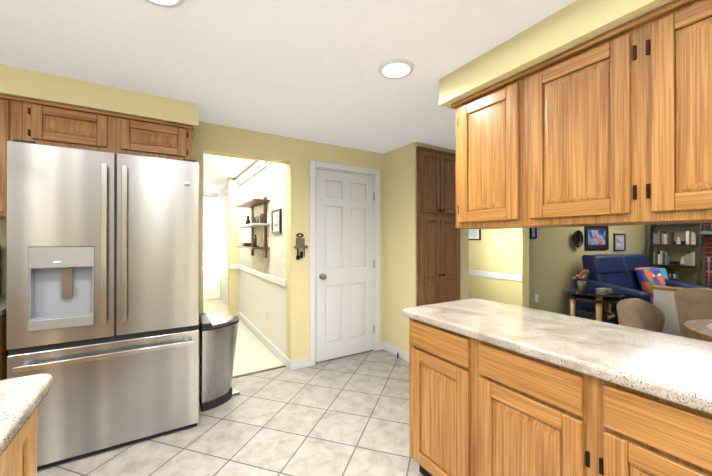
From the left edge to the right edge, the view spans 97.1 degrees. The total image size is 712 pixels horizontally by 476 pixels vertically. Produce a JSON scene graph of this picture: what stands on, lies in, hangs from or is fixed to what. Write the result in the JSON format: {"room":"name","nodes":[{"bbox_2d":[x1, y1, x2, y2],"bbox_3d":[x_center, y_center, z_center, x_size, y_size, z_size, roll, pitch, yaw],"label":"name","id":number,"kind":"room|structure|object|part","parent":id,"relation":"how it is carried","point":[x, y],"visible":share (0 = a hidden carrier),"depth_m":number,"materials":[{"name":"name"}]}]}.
{"room":"kitchen","nodes":[
{"label":"kitchen","id":0,"kind":"room"},
{"bbox_2d":[0,64,197,138],"bbox_3d":[-2.545,-0.915,1.705,3.000,0.160,0.380,0,0,-32],"label":"soffit","id":1,"kind":"structure","parent":0,"point":[27,84],"depth_m":2.02,"materials":[{"name":"beige paint"}]},
{"bbox_2d":[203,196,220,299],"bbox_3d":[-0.434,0.168,8.382,10.600,2.290,0.100,0,0,-32],"label":"wall","id":2,"kind":"structure","parent":0,"point":[203,196],"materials":[{"name":"paint"}]},
{"bbox_2d":[203,191,216,196],"bbox_3d":[-3.372,-0.237,6.479,0.960,1.490,0.060,0,0,-32],"label":"trim","id":3,"kind":"structure","parent":2,"relation":"attached to","point":[205,193],"depth_m":6.63,"materials":[{"name":"white"}]},
{"bbox_2d":[203,197,219,299],"bbox_3d":[-3.366,0.213,6.435,1.073,2.130,0.140,0,0,-32],"label":"window","id":4,"kind":"structure","parent":2,"relation":"in","point":[211,247],"depth_m":6.61,"materials":[{"name":"white glass"}]},
{"bbox_2d":[37,349,423,475],"bbox_3d":[2.697,1.321,1.960,12.200,0.050,5.685,0,0,-32],"label":"floor","id":5,"kind":"structure","parent":0,"point":[347,415],"depth_m":2.09,"materials":[{"name":"beige tile"}]},
{"bbox_2d":[0,245,8,379],"bbox_3d":[-2.412,0.665,1.642,0.925,1.260,0.610,0,0,-32],"label":"base cabinet","id":6,"kind":"object","parent":5,"relation":"on","point":[4,353],"visible":0.08,"depth_m":1.71,"materials":[{"name":"brown wood"}]},
{"bbox_2d":[0,414,36,475],"bbox_3d":[-0.952,0.855,-0.592,1.667,0.868,2.366,0,0,-32],"label":"kitchen island","id":7,"kind":"object","parent":5,"relation":"on","point":[21,460],"depth_m":0.80,"materials":[{"name":"wood"}]},
{"bbox_2d":[0,374,52,461],"bbox_3d":[-0.962,0.398,-0.568,1.714,0.040,2.416,0,0,-32],"label":"island countertop","id":8,"kind":"structure","parent":7,"relation":"on","point":[20,397],"depth_m":0.75,"materials":[{"name":"beige stone"}]},
{"bbox_2d":[6,139,198,470],"bbox_3d":[-1.597,0.382,2.127,0.920,1.830,0.621,0,0,-32],"label":"refrigerator","id":9,"kind":"object","parent":5,"relation":"on","point":[102,313],"visible":1,"depth_m":1.88,"materials":[{"name":"silver metal"}]},
{"bbox_3d":[-1.680,0.038,1.821,0.457,1.115,0.075,0,0,-32],"label":"door","id":10,"kind":"part","parent":9,"relation":"part of","materials":[{"name":"silver metal"}]},
{"bbox_3d":[-1.682,0.281,1.813,0.277,0.456,0.087,0,0,-32],"label":"dispenser panel","id":11,"kind":"part","parent":9,"relation":"part of","materials":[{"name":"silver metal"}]},
{"bbox_3d":[-1.483,0.945,1.940,0.920,0.633,0.075,0,0,-32],"label":"drawer","id":12,"kind":"part","parent":9,"relation":"part of","materials":[{"name":"silver metal"}]},
{"bbox_3d":[-1.285,0.039,2.065,0.455,1.115,0.075,0,0,-32],"label":"door","id":13,"kind":"part","parent":9,"relation":"part of","materials":[{"name":"silver metal"}]},
{"bbox_2d":[198,313,239,411],"bbox_3d":[-1.109,0.968,2.563,0.300,0.660,0.392,0,0,-32],"label":"trash can","id":14,"kind":"object","parent":5,"relation":"on","point":[217,338],"visible":0.92,"depth_m":2.42,"materials":[{"name":"metal"}]},
{"bbox_3d":[-1.086,0.655,2.579,0.234,0.034,0.375,0,0,-32],"label":"lid","id":15,"kind":"part","parent":14,"relation":"part of","materials":[{"name":"metal"}]},
{"bbox_2d":[232,365,285,378],"bbox_3d":[-1.036,1.296,2.990,0.776,0.006,0.035,0,0,-32],"label":"trim","id":16,"kind":"structure","parent":5,"relation":"on","point":[246,374],"depth_m":3.05,"materials":[{"name":"brown wood"}]},
{"bbox_2d":[416,146,459,306],"bbox_3d":[0.776,0.180,3.608,0.655,2.240,0.598,0,0,-32],"label":"pantry","id":17,"kind":"object","parent":5,"relation":"on","point":[437,256],"visible":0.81,"depth_m":3.35,"materials":[{"name":"brown wood"}]},
{"bbox_2d":[409,318,466,475],"bbox_3d":[0.635,0.861,1.671,0.595,0.868,0.427,0,0,-32],"label":"base cabinet","id":18,"kind":"object","parent":5,"relation":"on","point":[437,358],"depth_m":1.50,"materials":[{"name":"brown wood"}]},
{"bbox_2d":[467,338,582,475],"bbox_3d":[0.862,0.860,1.304,0.595,0.868,0.435,0,0,-32],"label":"base cabinet","id":19,"kind":"object","parent":5,"relation":"on","point":[499,389],"depth_m":1.16,"materials":[{"name":"brown wood"}]},
{"bbox_2d":[403,298,711,417],"bbox_3d":[1.271,0.401,0.635,0.620,0.040,2.920,0,0,-32],"label":"countertop","id":20,"kind":"structure","parent":19,"relation":"on","point":[677,370],"depth_m":1.13,"materials":[{"name":"beige stone"}]},
{"bbox_2d":[563,268,625,323],"bbox_3d":[2.892,0.835,3.841,0.620,0.933,0.620,0,0,-32],"label":"side table","id":21,"kind":"object","parent":5,"relation":"on","point":[607,297],"visible":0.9,"depth_m":3.77,"materials":[{"name":"black glass"}]},
{"bbox_2d":[577,281,585,291],"bbox_3d":[2.721,0.583,3.795,0.090,0.125,0.090,0,0,-32],"label":"vase","id":22,"kind":"object","parent":21,"relation":"on","point":[581,284],"depth_m":3.77,"materials":[{"name":"brown"}]},
{"bbox_2d":[566,293,621,303],"bbox_3d":[2.892,0.731,3.842,0.540,0.030,0.540,0,0,-32],"label":"tabletop","id":23,"kind":"object","parent":21,"relation":"attached to","point":[585,298],"depth_m":3.72,"materials":[{"name":"black glass"}]},
{"bbox_2d":[616,298,664,332],"bbox_3d":[3.083,0.967,3.405,0.538,0.665,0.564,0,0,-32],"label":"chair","id":24,"kind":"object","parent":5,"relation":"on","point":[637,313],"visible":0.58,"depth_m":3.25,"materials":[{"name":"beige fabric"}]},
{"bbox_2d":[574,254,711,324],"bbox_3d":[3.959,0.774,4.375,1.500,1.057,0.875,0,0,-19],"label":"sofa","id":25,"kind":"object","parent":5,"relation":"on","point":[637,276],"visible":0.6,"depth_m":4.45,"materials":[{"name":"blue fabric"}]},
{"bbox_2d":[634,267,666,294],"bbox_3d":[4.233,0.609,4.503,0.423,0.359,0.303,0,0,-32],"label":"pillow","id":26,"kind":"object","parent":25,"relation":"on","point":[644,277],"depth_m":4.46,"materials":[{"name":"fabric"}]},
{"bbox_2d":[583,378,711,475],"bbox_3d":[1.090,0.859,0.933,0.595,0.868,0.436,0,0,-32],"label":"base cabinet","id":27,"kind":"object","parent":5,"relation":"on","point":[625,433],"depth_m":0.87,"materials":[{"name":"brown wood"}]},
{"bbox_2d":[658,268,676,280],"bbox_3d":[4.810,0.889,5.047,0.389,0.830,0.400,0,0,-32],"label":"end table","id":28,"kind":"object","parent":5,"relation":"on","point":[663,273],"visible":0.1,"depth_m":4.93,"materials":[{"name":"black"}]},
{"bbox_2d":[648,223,702,284],"bbox_3d":[5.239,0.355,5.193,0.458,1.900,0.620,0,0,-32],"label":"bookcase","id":29,"kind":"object","parent":5,"relation":"on","point":[662,258],"visible":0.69,"depth_m":5.23,"materials":[{"name":"black wood"}]},
{"bbox_2d":[653,231,669,263],"bbox_3d":[5.250,0.160,5.406,0.160,0.571,0.169,0,0,-32],"label":"books","id":30,"kind":"object","parent":29,"relation":"on","point":[659,257],"depth_m":5.36,"materials":[{"name":"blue paper"}]},
{"bbox_2d":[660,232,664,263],"bbox_3d":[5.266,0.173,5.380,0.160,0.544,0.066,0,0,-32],"label":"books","id":31,"kind":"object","parent":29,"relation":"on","point":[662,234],"depth_m":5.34,"materials":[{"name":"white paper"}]},
{"bbox_2d":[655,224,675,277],"bbox_3d":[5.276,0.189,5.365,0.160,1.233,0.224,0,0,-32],"label":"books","id":32,"kind":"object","parent":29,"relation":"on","point":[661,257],"depth_m":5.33,"materials":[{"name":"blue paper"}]},
{"bbox_2d":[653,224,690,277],"bbox_3d":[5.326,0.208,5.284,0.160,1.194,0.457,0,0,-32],"label":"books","id":33,"kind":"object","parent":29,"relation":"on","point":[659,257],"depth_m":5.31,"materials":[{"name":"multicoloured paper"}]},
{"bbox_2d":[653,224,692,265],"bbox_3d":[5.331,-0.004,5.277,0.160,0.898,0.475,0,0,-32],"label":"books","id":34,"kind":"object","parent":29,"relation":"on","point":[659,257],"depth_m":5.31,"materials":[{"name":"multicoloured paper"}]},
{"bbox_2d":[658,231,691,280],"bbox_3d":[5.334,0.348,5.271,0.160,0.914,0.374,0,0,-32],"label":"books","id":35,"kind":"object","parent":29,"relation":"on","point":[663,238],"depth_m":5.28,"materials":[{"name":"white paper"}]},
{"bbox_2d":[658,224,697,277],"bbox_3d":[5.354,0.207,5.239,0.160,1.196,0.451,0,0,-32],"label":"books","id":36,"kind":"object","parent":29,"relation":"on","point":[663,238],"depth_m":5.25,"materials":[{"name":"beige paper"}]},
{"bbox_2d":[674,288,711,341],"bbox_3d":[3.378,0.874,2.871,0.636,0.850,0.682,0,0,-32],"label":"chair","id":37,"kind":"object","parent":5,"relation":"on","point":[693,303],"visible":0.56,"depth_m":2.87,"materials":[{"name":"beige leather"}]},
{"bbox_2d":[683,319,711,340],"bbox_3d":[2.598,0.944,1.873,0.900,0.703,0.900,0,0,-32],"label":"dining table","id":38,"kind":"object","parent":5,"relation":"on","point":[701,328],"visible":0.85,"depth_m":2.10,"materials":[{"name":"brown wood"}]},
{"bbox_2d":[706,257,711,286],"bbox_3d":[5.395,0.793,4.712,0.160,1.020,0.200,0,0,-32],"label":"fireplace tools","id":39,"kind":"object","parent":5,"relation":"on","point":[708,261],"visible":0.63,"depth_m":4.78,"materials":[{"name":"grey metal"}]},
{"bbox_2d":[228,177,238,315],"bbox_3d":[-2.814,0.158,4.379,2.350,2.290,4.220,0,0,-32],"label":"wall","id":40,"kind":"structure","parent":0,"point":[233,249],"depth_m":5.14,"materials":[{"name":"beige paint"}]},
{"bbox_2d":[0,121,468,369],"bbox_3d":[-1.342,0.152,2.409,5.790,2.290,0.680,0,0,-32],"label":"wall","id":41,"kind":"structure","parent":0,"point":[396,167],"depth_m":3.23,"materials":[{"name":"beige paint"}]},
{"bbox_2d":[0,94,192,218],"bbox_3d":[-2.072,-0.478,2.004,1.820,0.708,0.345,0,0,-32],"label":"upper cabinet","id":42,"kind":"object","parent":41,"relation":"attached to","point":[46,123],"visible":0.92,"depth_m":2.02,"materials":[{"name":"brown wood"}]},
{"bbox_2d":[294,233,307,259],"bbox_3d":[-0.547,0.089,3.130,0.130,0.271,0.045,0,0,-32],"label":"shelf","id":43,"kind":"object","parent":41,"relation":"attached to","point":[300,242],"visible":1,"depth_m":3.12,"materials":[{"name":"grey metal"}]},
{"bbox_2d":[296,238,304,245],"bbox_3d":[-0.555,0.037,3.133,0.090,0.075,0.012,0,0,-32],"label":"picture","id":44,"kind":"object","parent":43,"relation":"on","point":[299,241],"depth_m":3.13},
{"bbox_2d":[309,160,380,365],"bbox_3d":[-0.115,0.254,3.458,0.884,2.092,0.180,0,0,-32],"label":"door","id":45,"kind":"structure","parent":41,"relation":"in","point":[341,263],"depth_m":3.42,"materials":[{"name":"white wood"}]},
{"bbox_3d":[-0.338,0.400,3.256,0.060,0.060,0.072,0,0,-32],"label":"knob","id":46,"kind":"part","parent":45,"relation":"part of","materials":[{"name":"silver metal"}]},
{"bbox_2d":[285,341,408,369],"bbox_3d":[-0.050,1.252,3.201,1.147,0.095,0.680,0,0,-32],"label":"baseboard","id":47,"kind":"structure","parent":41,"relation":"attached to","point":[305,361],"depth_m":3.30,"materials":[{"name":"white wood"}]},
{"bbox_2d":[203,299,283,375],"bbox_3d":[-2.280,1.329,4.796,6.700,0.050,4.365,0,0,-32],"label":"floor","id":48,"kind":"structure","parent":0,"point":[253,353],"depth_m":3.64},
{"bbox_2d":[220,163,286,355],"bbox_3d":[-1.757,0.159,5.018,0.120,2.290,4.200,0,0,-32],"label":"wall","id":49,"kind":"structure","parent":0,"point":[269,182],"depth_m":3.93,"materials":[{"name":"paint"}]},
{"bbox_2d":[217,160,285,364],"bbox_3d":[-1.843,0.159,4.977,0.070,2.290,4.220,0,0,-32],"label":"trim","id":50,"kind":"structure","parent":49,"relation":"attached to","point":[253,169],"depth_m":4.18,"materials":[{"name":"white wood"}]},
{"bbox_2d":[236,190,269,257],"bbox_3d":[-1.344,-0.193,4.053,0.190,0.870,0.960,0,0,-32],"label":"wall shelf unit","id":51,"kind":"object","parent":49,"relation":"attached to","point":[253,201],"visible":1,"depth_m":3.88,"materials":[{"name":"brown wood"}]},
{"bbox_2d":[271,209,281,233],"bbox_3d":[-0.874,-0.180,3.449,0.022,0.260,0.300,0,0,-32],"label":"framed picture","id":52,"kind":"object","parent":49,"relation":"attached to","point":[276,220],"visible":1,"depth_m":3.44,"materials":[{"name":"black"}]},
{"bbox_2d":[274,216,278,226],"bbox_3d":[-0.869,-0.180,3.452,0.012,0.116,0.156,0,0,-32],"label":"art","id":53,"kind":"object","parent":52,"relation":"attached to","point":[276,218],"depth_m":3.44},
{"bbox_2d":[0,0,575,191],"bbox_3d":[1.552,-1.029,3.824,12.200,0.080,10.050,0,0,-32],"label":"ceiling","id":54,"kind":"structure","parent":0,"point":[304,70],"depth_m":1.71,"materials":[{"name":"white paint"}]},
{"bbox_2d":[145,0,184,7],"bbox_3d":[-0.794,-0.988,1.246,0.210,0.013,0.210,0,0,-32],"label":"recessed light","id":55,"kind":"object","parent":54,"relation":"in","point":[168,3],"visible":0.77,"depth_m":1.32,"materials":[{"name":"white"}]},
{"bbox_2d":[378,58,413,78],"bbox_3d":[0.235,-0.987,1.844,0.210,0.013,0.210,0,0,-32],"label":"recessed light","id":56,"kind":"object","parent":54,"relation":"in","point":[398,68],"visible":0.98,"depth_m":1.82,"materials":[{"name":"white"}]},
{"bbox_2d":[469,228,528,307],"bbox_3d":[1.569,0.159,5.024,0.150,2.290,2.320,0,0,-32],"label":"wall","id":57,"kind":"structure","parent":0,"point":[510,255],"depth_m":4.22,"materials":[{"name":"yellow paint"}]},
{"bbox_2d":[469,229,480,239],"bbox_3d":[1.716,-0.142,4.680,0.022,0.350,0.320,0,0,-32],"label":"framed picture","id":58,"kind":"object","parent":57,"relation":"attached to","point":[474,234],"visible":0.23,"depth_m":4.62,"materials":[{"name":"black"}]},
{"bbox_2d":[469,229,477,236],"bbox_3d":[1.720,-0.142,4.683,0.012,0.250,0.220,0,0,-32],"label":"art","id":59,"kind":"object","parent":58,"relation":"attached to","point":[472,232],"depth_m":4.65},
{"bbox_2d":[469,270,521,280],"bbox_3d":[1.536,0.889,4.942,0.050,0.830,2.220,0,0,-32],"label":"trim","id":60,"kind":"structure","parent":57,"relation":"attached to","point":[513,277],"depth_m":4.28,"materials":[{"name":"white wood"}]},
{"bbox_2d":[493,237,502,245],"bbox_3d":[1.936,0.052,4.280,0.006,0.120,0.150,0,0,-32],"label":"switch plate","id":61,"kind":"object","parent":57,"relation":"attached to","point":[496,239],"visible":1,"depth_m":4.29,"materials":[{"name":"beige plastic"}]},
{"bbox_2d":[439,0,674,109],"bbox_3d":[1.741,-0.918,0.381,0.410,0.160,3.990,0,0,-32],"label":"soffit","id":62,"kind":"structure","parent":0,"point":[571,25],"depth_m":1.44,"materials":[{"name":"beige paint"}]},
{"bbox_2d":[451,73,518,228],"bbox_3d":[0.855,-0.446,1.846,0.320,0.774,0.445,0,0,-32],"label":"upper cabinet","id":63,"kind":"object","parent":62,"relation":"hanging from","point":[487,120],"depth_m":1.74,"materials":[{"name":"brown wood"}]},
{"bbox_2d":[519,21,634,227],"bbox_3d":[1.090,-0.447,1.465,0.320,0.774,0.450,0,0,-32],"label":"upper cabinet","id":64,"kind":"object","parent":62,"relation":"hanging from","point":[613,127],"depth_m":1.36,"materials":[{"name":"brown wood"}]},
{"bbox_2d":[631,0,711,224],"bbox_3d":[1.330,-0.448,1.075,0.320,0.774,0.465,0,0,-32],"label":"upper cabinet","id":65,"kind":"object","parent":62,"relation":"hanging from","point":[671,44],"depth_m":1.11,"materials":[{"name":"brown wood"}]},
{"bbox_2d":[529,225,646,315],"bbox_3d":[3.761,0.159,5.014,3.620,2.290,0.120,0,0,-26],"label":"wall","id":66,"kind":"structure","parent":0,"point":[556,254],"depth_m":4.55,"materials":[{"name":"beige paint"}]},
{"bbox_2d":[530,228,536,238],"bbox_3d":[2.422,-0.078,4.293,0.120,0.180,0.022,0,0,-26],"label":"picture","id":67,"kind":"object","parent":66,"relation":"attached to","point":[533,233],"visible":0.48,"depth_m":4.29,"materials":[{"name":"black"}]},
{"bbox_2d":[572,230,583,247],"bbox_3d":[3.285,0.013,4.685,0.259,0.260,0.075,0,0,-32],"label":"wall decoration","id":68,"kind":"object","parent":66,"relation":"attached to","point":[577,238],"visible":1,"depth_m":4.70,"materials":[{"name":"black ceramic"}]},
{"bbox_2d":[584,226,608,249],"bbox_3d":[3.788,-0.011,4.949,0.630,0.390,0.022,0,0,-26],"label":"picture","id":69,"kind":"object","parent":66,"relation":"attached to","point":[596,237],"visible":0.81,"depth_m":4.94,"materials":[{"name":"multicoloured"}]},
{"bbox_2d":[588,230,604,244],"bbox_3d":[3.785,-0.011,4.953,0.469,0.230,0.061,0,0,-32],"label":"art","id":70,"kind":"object","parent":69,"relation":"attached to","point":[595,237],"depth_m":4.94},
{"bbox_2d":[613,233,625,250],"bbox_3d":[4.387,0.070,5.236,0.340,0.290,0.022,0,0,-26],"label":"picture","id":71,"kind":"object","parent":66,"relation":"attached to","point":[619,241],"visible":1,"depth_m":5.23,"materials":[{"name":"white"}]},
{"bbox_2d":[617,238,622,245],"bbox_3d":[4.385,0.070,5.240,0.176,0.126,0.030,0,0,-32],"label":"art","id":72,"kind":"object","parent":71,"relation":"attached to","point":[619,240],"depth_m":5.24},
{"bbox_2d":[653,289,683,336],"bbox_3d":[4.593,0.946,2.086,0.120,0.700,3.910,0,0,-32],"label":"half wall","id":73,"kind":"structure","parent":0,"point":[664,301],"depth_m":3.61,"materials":[{"name":"white paint"}]},
{"bbox_2d":[651,285,682,290],"bbox_3d":[4.588,0.582,2.095,0.170,0.030,3.930,0,0,-32],"label":"trim","id":74,"kind":"structure","parent":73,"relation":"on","point":[668,288],"depth_m":3.63,"materials":[{"name":"brown wood"}]},
{"bbox_2d":[647,223,704,285],"bbox_3d":[6.471,0.156,3.768,0.120,2.290,4.800,0,0,-32],"label":"wall","id":75,"kind":"structure","parent":0,"point":[686,275],"depth_m":5.29,"materials":[{"name":"beige paint"}]},
{"bbox_2d":[704,223,711,286],"bbox_3d":[6.589,0.155,3.329,0.140,2.290,3.930,0,0,-32],"label":"brick wall","id":76,"kind":"structure","parent":0,"point":[707,245],"depth_m":4.94,"materials":[{"name":"red brick"}]},
{"bbox_2d":[701,223,711,233],"bbox_3d":[6.147,-0.184,3.704,0.220,0.250,2.830,0,0,-32],"label":"mantel shelf","id":77,"kind":"object","parent":76,"relation":"attached to","point":[709,229],"visible":0.98,"depth_m":4.81,"materials":[{"name":"grey stone"}]}
]}

